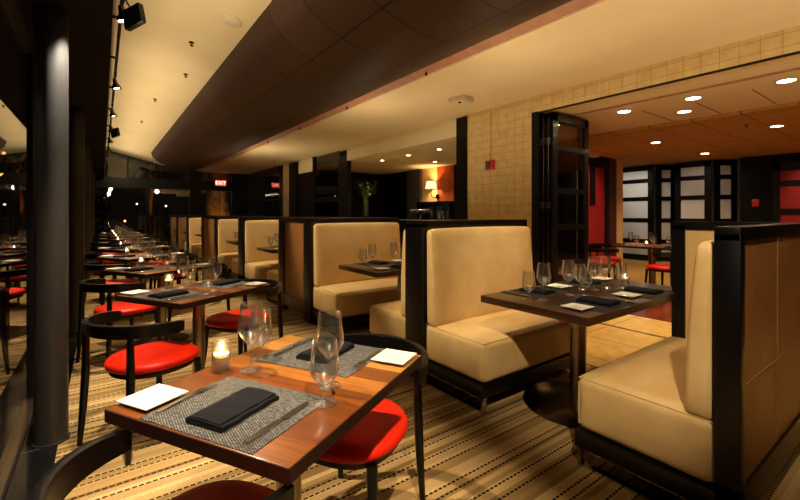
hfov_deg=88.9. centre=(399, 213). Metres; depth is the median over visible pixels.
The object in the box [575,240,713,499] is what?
bench
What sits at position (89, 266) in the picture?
dining chair
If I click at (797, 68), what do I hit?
trim
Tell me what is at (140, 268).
napkin
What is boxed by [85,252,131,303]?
dining chair
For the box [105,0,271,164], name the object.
ceiling
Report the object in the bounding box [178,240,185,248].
seat cushion
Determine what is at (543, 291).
napkin
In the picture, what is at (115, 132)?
light
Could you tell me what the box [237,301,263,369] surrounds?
wine glass
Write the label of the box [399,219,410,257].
wall
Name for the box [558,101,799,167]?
ceiling
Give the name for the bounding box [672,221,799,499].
wall
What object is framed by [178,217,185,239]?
backrest cushion
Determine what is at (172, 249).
dining chair
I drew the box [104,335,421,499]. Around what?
dining table
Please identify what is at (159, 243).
dining chair
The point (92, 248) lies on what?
dining chair
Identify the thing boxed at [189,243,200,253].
seat cushion
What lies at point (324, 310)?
wine glass
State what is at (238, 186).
window
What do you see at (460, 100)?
emergency light
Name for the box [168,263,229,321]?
dining chair
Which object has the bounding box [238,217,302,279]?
wall
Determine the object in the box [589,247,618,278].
dining chair
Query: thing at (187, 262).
napkin
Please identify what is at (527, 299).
water goblet
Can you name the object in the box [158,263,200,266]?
placemat
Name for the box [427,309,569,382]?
seat cushion
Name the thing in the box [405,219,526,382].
wall
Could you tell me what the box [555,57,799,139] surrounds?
ceiling
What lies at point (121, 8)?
track spotlight
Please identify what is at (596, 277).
plate
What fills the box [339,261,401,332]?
table
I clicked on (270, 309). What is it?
water goblet
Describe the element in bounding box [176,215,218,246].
wall
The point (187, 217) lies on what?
wall
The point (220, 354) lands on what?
candle holder
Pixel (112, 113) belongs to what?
track spotlight
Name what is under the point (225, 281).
napkin
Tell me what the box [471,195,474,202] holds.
light switch
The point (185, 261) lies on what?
water goblet
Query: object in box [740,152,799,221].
wall
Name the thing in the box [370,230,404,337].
bench
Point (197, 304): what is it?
dining table
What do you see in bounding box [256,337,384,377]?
placemat
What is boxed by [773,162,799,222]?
window
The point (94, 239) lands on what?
dining chair
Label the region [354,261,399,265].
placemat
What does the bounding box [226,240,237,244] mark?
table
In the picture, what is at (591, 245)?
dining chair
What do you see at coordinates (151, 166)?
tree
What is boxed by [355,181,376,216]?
flower vase
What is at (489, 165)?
fire alarm
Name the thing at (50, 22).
column
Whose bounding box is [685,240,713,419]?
backrest cushion
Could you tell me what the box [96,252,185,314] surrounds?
dining table
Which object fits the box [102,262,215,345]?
dining table
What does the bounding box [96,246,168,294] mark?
dining table
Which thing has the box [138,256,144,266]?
candle holder
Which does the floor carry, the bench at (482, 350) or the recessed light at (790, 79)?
the bench at (482, 350)
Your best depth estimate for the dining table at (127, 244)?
7.73 m
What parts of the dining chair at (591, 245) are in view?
leg, backrest, seat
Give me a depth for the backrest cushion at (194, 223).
11.58 m
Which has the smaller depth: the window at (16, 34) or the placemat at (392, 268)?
the window at (16, 34)
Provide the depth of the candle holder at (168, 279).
3.05 m
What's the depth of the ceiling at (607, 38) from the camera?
4.25 m
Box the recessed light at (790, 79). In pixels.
[774,77,798,83]
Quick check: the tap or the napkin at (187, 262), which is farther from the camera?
the tap
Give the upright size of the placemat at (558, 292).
0.002 m
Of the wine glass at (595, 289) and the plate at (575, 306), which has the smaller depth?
the plate at (575, 306)
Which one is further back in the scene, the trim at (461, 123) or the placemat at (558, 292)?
the trim at (461, 123)
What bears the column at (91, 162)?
on the floor
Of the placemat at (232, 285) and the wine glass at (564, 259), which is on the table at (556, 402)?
the wine glass at (564, 259)
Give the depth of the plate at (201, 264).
4.40 m
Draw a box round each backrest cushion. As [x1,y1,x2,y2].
[171,217,175,237]
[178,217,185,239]
[189,218,200,243]
[218,219,237,253]
[245,220,278,262]
[278,237,278,272]
[313,222,400,286]
[401,230,404,316]
[427,226,532,326]
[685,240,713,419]
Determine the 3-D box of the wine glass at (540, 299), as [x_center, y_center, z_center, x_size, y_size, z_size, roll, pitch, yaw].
[0.911,0.426,2.585,0.090,0.235,0.090,0,0,-36]
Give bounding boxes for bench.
[170,217,175,245]
[178,217,185,252]
[189,218,200,261]
[198,247,200,262]
[218,219,237,277]
[230,258,237,278]
[244,220,278,293]
[266,237,278,305]
[312,222,400,334]
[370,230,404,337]
[425,226,569,413]
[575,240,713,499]
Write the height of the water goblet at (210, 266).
0.185 m
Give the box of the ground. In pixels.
[95,228,168,241]
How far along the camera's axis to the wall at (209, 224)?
9.22 m
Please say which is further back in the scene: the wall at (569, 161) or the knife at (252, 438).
the wall at (569, 161)
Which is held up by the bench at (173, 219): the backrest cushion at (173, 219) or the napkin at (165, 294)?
the backrest cushion at (173, 219)
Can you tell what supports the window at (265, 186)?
in the wall at (505, 191)
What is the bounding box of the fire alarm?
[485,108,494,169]
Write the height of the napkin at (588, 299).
0.025 m
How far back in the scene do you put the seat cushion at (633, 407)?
1.91 m
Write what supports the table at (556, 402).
on the floor
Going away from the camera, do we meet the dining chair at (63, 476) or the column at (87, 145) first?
the dining chair at (63, 476)
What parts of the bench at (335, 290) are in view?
frame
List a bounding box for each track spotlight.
[109,104,117,116]
[112,72,121,89]
[117,0,124,23]
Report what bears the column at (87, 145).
on the floor
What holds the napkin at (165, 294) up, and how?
on the placemat at (143, 296)
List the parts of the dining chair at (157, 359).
leg, leg, backrest, seat frame, seat, leg, leg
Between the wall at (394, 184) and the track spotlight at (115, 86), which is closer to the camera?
the track spotlight at (115, 86)
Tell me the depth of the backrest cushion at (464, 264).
3.26 m
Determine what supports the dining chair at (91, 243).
on the floor
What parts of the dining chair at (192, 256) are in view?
leg, seat frame, seat, backrest, leg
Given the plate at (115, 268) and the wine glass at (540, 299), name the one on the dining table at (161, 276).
the plate at (115, 268)
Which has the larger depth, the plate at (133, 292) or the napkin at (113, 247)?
the napkin at (113, 247)
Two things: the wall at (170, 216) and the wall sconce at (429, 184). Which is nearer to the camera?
the wall sconce at (429, 184)
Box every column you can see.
[31,3,69,448]
[69,108,84,331]
[85,143,89,292]
[90,161,92,272]
[93,171,94,260]
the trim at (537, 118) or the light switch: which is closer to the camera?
the trim at (537, 118)
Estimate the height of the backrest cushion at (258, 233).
0.756 m
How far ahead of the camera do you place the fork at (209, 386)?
1.21 m
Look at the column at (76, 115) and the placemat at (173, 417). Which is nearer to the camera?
the placemat at (173, 417)
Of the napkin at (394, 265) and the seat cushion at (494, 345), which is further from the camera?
the napkin at (394, 265)
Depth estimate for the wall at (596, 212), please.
9.75 m
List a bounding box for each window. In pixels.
[0,0,32,499]
[95,156,248,252]
[248,165,282,216]
[312,151,339,216]
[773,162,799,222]
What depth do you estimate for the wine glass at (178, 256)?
3.05 m
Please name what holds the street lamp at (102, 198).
on the ground
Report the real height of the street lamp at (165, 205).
1.872 m
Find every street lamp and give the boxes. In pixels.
[102,198,103,232]
[136,203,137,231]
[154,189,158,237]
[165,205,166,237]
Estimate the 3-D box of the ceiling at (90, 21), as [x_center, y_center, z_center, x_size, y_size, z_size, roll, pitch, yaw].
[-4.428,-1.735,5.682,0.550,1.130,19.600,0,0,-36]
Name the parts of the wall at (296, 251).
upholstered panel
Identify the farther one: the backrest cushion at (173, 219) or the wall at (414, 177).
the backrest cushion at (173, 219)
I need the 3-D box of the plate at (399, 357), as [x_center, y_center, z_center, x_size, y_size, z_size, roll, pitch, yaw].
[-0.021,0.543,1.542,0.132,0.012,0.132,0,0,24]
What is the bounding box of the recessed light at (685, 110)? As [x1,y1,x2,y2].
[676,109,692,112]
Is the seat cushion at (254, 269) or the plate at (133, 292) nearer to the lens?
the plate at (133, 292)
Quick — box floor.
[3,251,799,499]
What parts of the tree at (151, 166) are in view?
crown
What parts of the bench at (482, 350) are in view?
frame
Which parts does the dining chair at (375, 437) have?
leg, seat frame, seat, leg, backrest, leg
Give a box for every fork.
[155,382,217,412]
[352,350,380,366]
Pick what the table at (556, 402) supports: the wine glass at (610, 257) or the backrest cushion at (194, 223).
the wine glass at (610, 257)
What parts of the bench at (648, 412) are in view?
frame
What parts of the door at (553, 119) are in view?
hinge rod, hinge rod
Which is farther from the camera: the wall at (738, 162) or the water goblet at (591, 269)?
the wall at (738, 162)
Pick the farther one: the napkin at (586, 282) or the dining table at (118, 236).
the dining table at (118, 236)
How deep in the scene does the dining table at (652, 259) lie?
7.07 m
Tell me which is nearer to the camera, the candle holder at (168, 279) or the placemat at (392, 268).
the candle holder at (168, 279)
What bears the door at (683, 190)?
in the wall at (756, 172)
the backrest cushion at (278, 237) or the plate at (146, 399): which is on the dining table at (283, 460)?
the plate at (146, 399)
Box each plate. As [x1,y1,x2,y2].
[106,267,124,269]
[116,383,188,410]
[120,289,149,294]
[194,263,211,265]
[243,282,266,285]
[371,348,416,364]
[373,267,390,269]
[546,283,570,288]
[560,303,593,310]
[590,276,612,280]
[612,291,642,297]
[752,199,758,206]
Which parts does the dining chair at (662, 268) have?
leg, seat, seat frame, backrest, leg, leg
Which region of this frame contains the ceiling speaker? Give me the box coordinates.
[219,13,241,27]
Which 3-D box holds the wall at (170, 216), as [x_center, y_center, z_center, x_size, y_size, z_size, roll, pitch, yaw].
[-7.803,0.675,15.105,1.285,1.250,0.200,0,0,-36]
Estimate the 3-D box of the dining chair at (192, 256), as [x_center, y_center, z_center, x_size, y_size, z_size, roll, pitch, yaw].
[-3.241,0.943,5.863,0.621,0.717,0.602,0,0,24]
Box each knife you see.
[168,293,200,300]
[243,401,308,444]
[273,337,312,355]
[503,290,532,296]
[595,296,633,303]
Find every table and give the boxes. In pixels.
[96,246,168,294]
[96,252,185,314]
[97,237,150,254]
[97,241,158,279]
[98,233,140,246]
[98,235,145,254]
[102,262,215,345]
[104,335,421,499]
[115,279,270,373]
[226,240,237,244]
[257,247,277,253]
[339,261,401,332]
[481,276,676,428]
[611,243,671,283]
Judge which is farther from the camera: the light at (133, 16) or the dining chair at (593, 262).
the dining chair at (593, 262)
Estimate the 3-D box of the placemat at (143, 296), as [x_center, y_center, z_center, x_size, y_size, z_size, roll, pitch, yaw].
[-1.552,0.549,2.768,0.400,0.002,0.310,0,0,24]
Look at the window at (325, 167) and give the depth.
10.88 m
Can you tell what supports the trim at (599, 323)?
on the floor
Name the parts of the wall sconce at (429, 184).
lamp shade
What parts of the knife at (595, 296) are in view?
handle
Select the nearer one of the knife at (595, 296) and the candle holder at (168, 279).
the knife at (595, 296)
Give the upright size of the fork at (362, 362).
0.008 m
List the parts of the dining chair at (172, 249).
seat, backrest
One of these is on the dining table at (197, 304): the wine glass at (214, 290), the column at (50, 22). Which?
the wine glass at (214, 290)
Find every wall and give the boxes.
[169,215,187,245]
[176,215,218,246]
[186,216,200,252]
[201,216,275,274]
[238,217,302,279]
[279,217,398,323]
[283,25,799,246]
[289,162,311,216]
[351,152,561,277]
[383,165,455,219]
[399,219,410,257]
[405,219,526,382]
[407,169,421,219]
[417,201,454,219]
[562,153,608,275]
[589,156,622,269]
[654,161,739,243]
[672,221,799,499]
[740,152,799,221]
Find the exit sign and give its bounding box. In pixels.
[215,180,225,185]
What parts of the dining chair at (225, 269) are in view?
leg, leg, backrest, leg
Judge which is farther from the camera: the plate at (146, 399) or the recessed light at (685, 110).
the recessed light at (685, 110)
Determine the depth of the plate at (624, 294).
2.71 m
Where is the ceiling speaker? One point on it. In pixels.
(228, 19)
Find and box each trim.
[196,0,604,171]
[456,116,467,219]
[532,111,545,285]
[539,51,799,112]
[569,67,799,116]
[599,323,665,337]
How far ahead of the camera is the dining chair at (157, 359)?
2.29 m
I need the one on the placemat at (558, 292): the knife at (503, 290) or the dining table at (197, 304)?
the knife at (503, 290)
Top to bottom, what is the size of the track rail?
0.030 m
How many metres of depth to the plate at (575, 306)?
2.36 m
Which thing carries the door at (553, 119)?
in the wall at (505, 191)
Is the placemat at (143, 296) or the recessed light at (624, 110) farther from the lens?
the recessed light at (624, 110)
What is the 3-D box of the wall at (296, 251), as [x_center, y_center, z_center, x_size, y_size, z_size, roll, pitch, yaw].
[-0.843,0.675,5.576,1.285,1.250,1.060,0,0,-36]
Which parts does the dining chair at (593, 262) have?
seat frame, seat, backrest, leg, leg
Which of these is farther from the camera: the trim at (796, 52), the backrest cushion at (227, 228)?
the backrest cushion at (227, 228)
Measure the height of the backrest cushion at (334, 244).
0.756 m
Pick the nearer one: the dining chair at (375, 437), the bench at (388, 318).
the dining chair at (375, 437)
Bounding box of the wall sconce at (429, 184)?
[425,181,439,198]
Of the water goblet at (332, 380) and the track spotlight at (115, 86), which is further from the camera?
the track spotlight at (115, 86)
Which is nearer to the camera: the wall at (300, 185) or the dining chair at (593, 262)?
the dining chair at (593, 262)
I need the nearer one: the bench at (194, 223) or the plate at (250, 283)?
the plate at (250, 283)
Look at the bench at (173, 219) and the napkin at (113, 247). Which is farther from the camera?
the bench at (173, 219)
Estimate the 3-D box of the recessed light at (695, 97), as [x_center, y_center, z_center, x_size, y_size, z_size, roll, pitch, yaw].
[3.522,-1.393,4.901,0.188,0.012,0.188,0,0,-36]
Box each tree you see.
[122,154,173,237]
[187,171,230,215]
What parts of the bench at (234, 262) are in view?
frame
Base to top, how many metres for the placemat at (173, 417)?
0.002 m
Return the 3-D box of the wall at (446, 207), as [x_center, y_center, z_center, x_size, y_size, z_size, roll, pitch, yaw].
[1.000,0.480,11.262,0.300,1.640,1.350,0,0,-36]
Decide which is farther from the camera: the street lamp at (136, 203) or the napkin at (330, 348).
the street lamp at (136, 203)
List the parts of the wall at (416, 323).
upholstered panel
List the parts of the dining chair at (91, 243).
backrest, seat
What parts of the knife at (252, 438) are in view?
handle, blade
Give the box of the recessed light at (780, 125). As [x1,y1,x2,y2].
[769,124,784,127]
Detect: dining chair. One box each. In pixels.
[28,429,293,499]
[76,278,160,362]
[77,310,201,465]
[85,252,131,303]
[85,262,142,317]
[90,242,123,263]
[90,246,127,278]
[93,235,117,246]
[93,238,113,241]
[137,238,160,261]
[143,242,168,261]
[147,246,180,288]
[149,253,197,309]
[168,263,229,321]
[205,279,282,363]
[314,333,427,499]
[589,243,621,279]
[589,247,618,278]
[644,252,671,285]
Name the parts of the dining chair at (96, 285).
leg, leg, backrest, seat, leg, seat frame, leg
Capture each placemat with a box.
[105,256,146,258]
[114,267,167,272]
[129,289,210,301]
[139,376,328,454]
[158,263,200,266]
[189,279,249,288]
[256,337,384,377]
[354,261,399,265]
[375,266,400,270]
[501,286,572,299]
[550,279,614,288]
[556,295,638,312]
[606,288,674,298]
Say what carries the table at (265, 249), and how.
on the floor
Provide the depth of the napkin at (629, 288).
2.81 m
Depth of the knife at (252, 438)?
1.04 m
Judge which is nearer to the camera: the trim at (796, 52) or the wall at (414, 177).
the trim at (796, 52)
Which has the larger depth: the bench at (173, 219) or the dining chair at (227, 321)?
the bench at (173, 219)
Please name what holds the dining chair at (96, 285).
on the floor
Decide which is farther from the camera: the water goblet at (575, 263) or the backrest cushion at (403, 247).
the backrest cushion at (403, 247)
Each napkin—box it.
[109,247,127,248]
[113,254,135,257]
[124,267,153,271]
[147,289,188,298]
[149,251,169,253]
[169,261,194,265]
[185,387,278,432]
[207,279,240,285]
[296,339,354,363]
[368,260,388,264]
[390,264,401,268]
[519,286,555,294]
[567,279,601,285]
[576,296,620,306]
[623,286,663,294]
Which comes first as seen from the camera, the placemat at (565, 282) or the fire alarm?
the placemat at (565, 282)
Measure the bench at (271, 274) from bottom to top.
1.191 m
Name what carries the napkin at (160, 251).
on the placemat
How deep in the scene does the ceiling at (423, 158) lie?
10.10 m
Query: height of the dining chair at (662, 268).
0.717 m
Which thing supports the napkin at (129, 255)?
on the placemat at (112, 256)
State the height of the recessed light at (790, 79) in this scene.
0.012 m
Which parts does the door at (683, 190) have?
pane, door, door, pane, pane, door, door, pane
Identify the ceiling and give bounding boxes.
[21,0,112,178]
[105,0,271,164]
[151,0,572,170]
[201,0,799,173]
[351,141,598,174]
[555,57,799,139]
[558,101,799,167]
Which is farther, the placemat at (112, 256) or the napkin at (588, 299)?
the placemat at (112, 256)
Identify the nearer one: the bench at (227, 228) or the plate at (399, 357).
the plate at (399, 357)
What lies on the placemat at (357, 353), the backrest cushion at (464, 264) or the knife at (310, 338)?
the knife at (310, 338)
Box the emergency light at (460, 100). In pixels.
[448,95,472,105]
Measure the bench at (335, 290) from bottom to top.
1.191 m
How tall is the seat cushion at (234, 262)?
0.319 m
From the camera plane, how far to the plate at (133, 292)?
2.83 m
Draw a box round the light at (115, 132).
[110,125,119,137]
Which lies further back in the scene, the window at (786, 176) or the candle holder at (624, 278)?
the window at (786, 176)
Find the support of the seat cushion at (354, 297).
on the bench at (335, 290)
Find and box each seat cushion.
[171,237,175,245]
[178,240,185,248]
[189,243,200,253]
[198,247,200,257]
[218,252,237,268]
[231,258,237,273]
[245,260,277,278]
[267,269,278,280]
[313,278,396,317]
[370,300,404,337]
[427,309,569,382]
[579,337,713,481]
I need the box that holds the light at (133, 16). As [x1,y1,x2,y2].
[122,0,145,31]
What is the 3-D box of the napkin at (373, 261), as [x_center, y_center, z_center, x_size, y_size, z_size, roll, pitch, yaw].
[-0.240,0.530,4.481,0.133,0.025,0.208,0,0,-36]
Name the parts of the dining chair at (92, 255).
leg, backrest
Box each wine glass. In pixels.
[176,256,189,287]
[208,258,221,291]
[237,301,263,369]
[316,310,343,383]
[536,263,550,300]
[561,259,575,295]
[587,256,600,290]
[598,257,611,287]
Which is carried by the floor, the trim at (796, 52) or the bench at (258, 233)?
the bench at (258, 233)
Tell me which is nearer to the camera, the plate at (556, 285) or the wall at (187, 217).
the plate at (556, 285)
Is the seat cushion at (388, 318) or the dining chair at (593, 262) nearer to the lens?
the seat cushion at (388, 318)
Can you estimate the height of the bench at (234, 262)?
1.191 m
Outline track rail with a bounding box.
[106,3,121,147]
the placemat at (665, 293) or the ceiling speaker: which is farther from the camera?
the ceiling speaker
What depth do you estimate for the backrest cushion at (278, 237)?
5.70 m
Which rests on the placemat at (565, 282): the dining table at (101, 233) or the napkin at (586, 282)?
the napkin at (586, 282)
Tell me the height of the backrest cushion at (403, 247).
0.756 m
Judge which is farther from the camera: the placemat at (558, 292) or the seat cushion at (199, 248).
the seat cushion at (199, 248)
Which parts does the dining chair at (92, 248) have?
backrest, seat, seat frame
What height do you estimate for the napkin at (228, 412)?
0.025 m
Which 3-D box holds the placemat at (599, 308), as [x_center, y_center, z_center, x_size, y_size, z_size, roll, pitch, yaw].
[1.196,0.543,2.483,0.400,0.002,0.310,0,0,-36]
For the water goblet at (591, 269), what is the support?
on the table at (556, 402)
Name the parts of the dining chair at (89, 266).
leg, backrest, seat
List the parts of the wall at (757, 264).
panel, frame, frame, upholstered panel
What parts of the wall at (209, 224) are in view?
upholstered panel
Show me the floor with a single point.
(508, 451)
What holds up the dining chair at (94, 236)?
on the floor
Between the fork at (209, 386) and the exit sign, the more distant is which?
the exit sign
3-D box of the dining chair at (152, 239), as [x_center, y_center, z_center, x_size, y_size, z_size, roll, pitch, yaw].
[-6.000,0.943,9.607,0.621,0.717,0.602,0,0,24]
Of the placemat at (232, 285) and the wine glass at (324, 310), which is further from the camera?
the placemat at (232, 285)
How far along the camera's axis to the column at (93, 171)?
11.20 m
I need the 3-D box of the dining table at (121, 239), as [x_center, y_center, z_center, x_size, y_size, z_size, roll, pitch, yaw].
[-6.190,0.925,9.187,0.655,0.750,0.785,0,0,24]
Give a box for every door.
[542,112,588,284]
[623,160,736,260]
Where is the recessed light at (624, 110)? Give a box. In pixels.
[616,109,631,112]
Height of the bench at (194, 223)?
1.191 m
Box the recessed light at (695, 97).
[684,95,702,99]
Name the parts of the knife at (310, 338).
blade, handle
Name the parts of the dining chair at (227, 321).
leg, seat, seat frame, leg, leg, backrest, leg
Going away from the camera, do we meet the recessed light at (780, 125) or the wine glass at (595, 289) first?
the wine glass at (595, 289)
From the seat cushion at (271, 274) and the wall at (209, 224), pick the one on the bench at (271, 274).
the seat cushion at (271, 274)
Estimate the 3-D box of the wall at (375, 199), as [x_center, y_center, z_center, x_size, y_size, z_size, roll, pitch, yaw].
[0.293,-0.050,10.170,2.730,2.700,6.520,0,0,-36]
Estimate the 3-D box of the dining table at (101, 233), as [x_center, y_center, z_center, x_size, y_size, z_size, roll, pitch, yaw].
[-8.019,0.925,11.691,0.655,0.750,0.785,0,0,24]
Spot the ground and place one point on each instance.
(161, 231)
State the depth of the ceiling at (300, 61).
3.99 m
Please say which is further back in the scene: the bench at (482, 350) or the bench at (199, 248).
the bench at (199, 248)
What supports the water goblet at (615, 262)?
on the table at (556, 402)
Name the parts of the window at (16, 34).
sill rail, frame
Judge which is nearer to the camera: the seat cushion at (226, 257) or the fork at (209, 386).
the fork at (209, 386)
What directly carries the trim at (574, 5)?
attached to the ceiling at (607, 38)
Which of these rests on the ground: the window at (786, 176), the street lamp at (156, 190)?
the street lamp at (156, 190)
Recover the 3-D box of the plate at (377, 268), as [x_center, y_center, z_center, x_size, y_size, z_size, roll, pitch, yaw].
[-0.182,0.534,3.979,0.132,0.012,0.132,0,0,-36]
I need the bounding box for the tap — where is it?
[410,209,430,219]
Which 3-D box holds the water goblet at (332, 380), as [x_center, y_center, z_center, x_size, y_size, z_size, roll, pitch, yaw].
[-0.219,0.458,1.189,0.086,0.185,0.086,0,0,24]
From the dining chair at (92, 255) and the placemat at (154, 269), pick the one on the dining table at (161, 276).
the placemat at (154, 269)
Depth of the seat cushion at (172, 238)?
14.24 m
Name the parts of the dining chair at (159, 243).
backrest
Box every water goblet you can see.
[184,261,196,285]
[201,266,214,294]
[249,309,272,357]
[310,336,339,402]
[522,271,535,300]
[574,263,586,290]
[579,269,592,295]
[614,262,626,287]
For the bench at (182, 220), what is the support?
on the floor
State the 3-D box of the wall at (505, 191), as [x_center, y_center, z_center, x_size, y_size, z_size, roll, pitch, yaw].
[0.906,-0.150,7.101,0.300,2.900,15.600,0,0,-36]
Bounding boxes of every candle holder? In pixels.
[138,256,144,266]
[165,273,173,287]
[212,338,230,372]
[620,271,629,285]

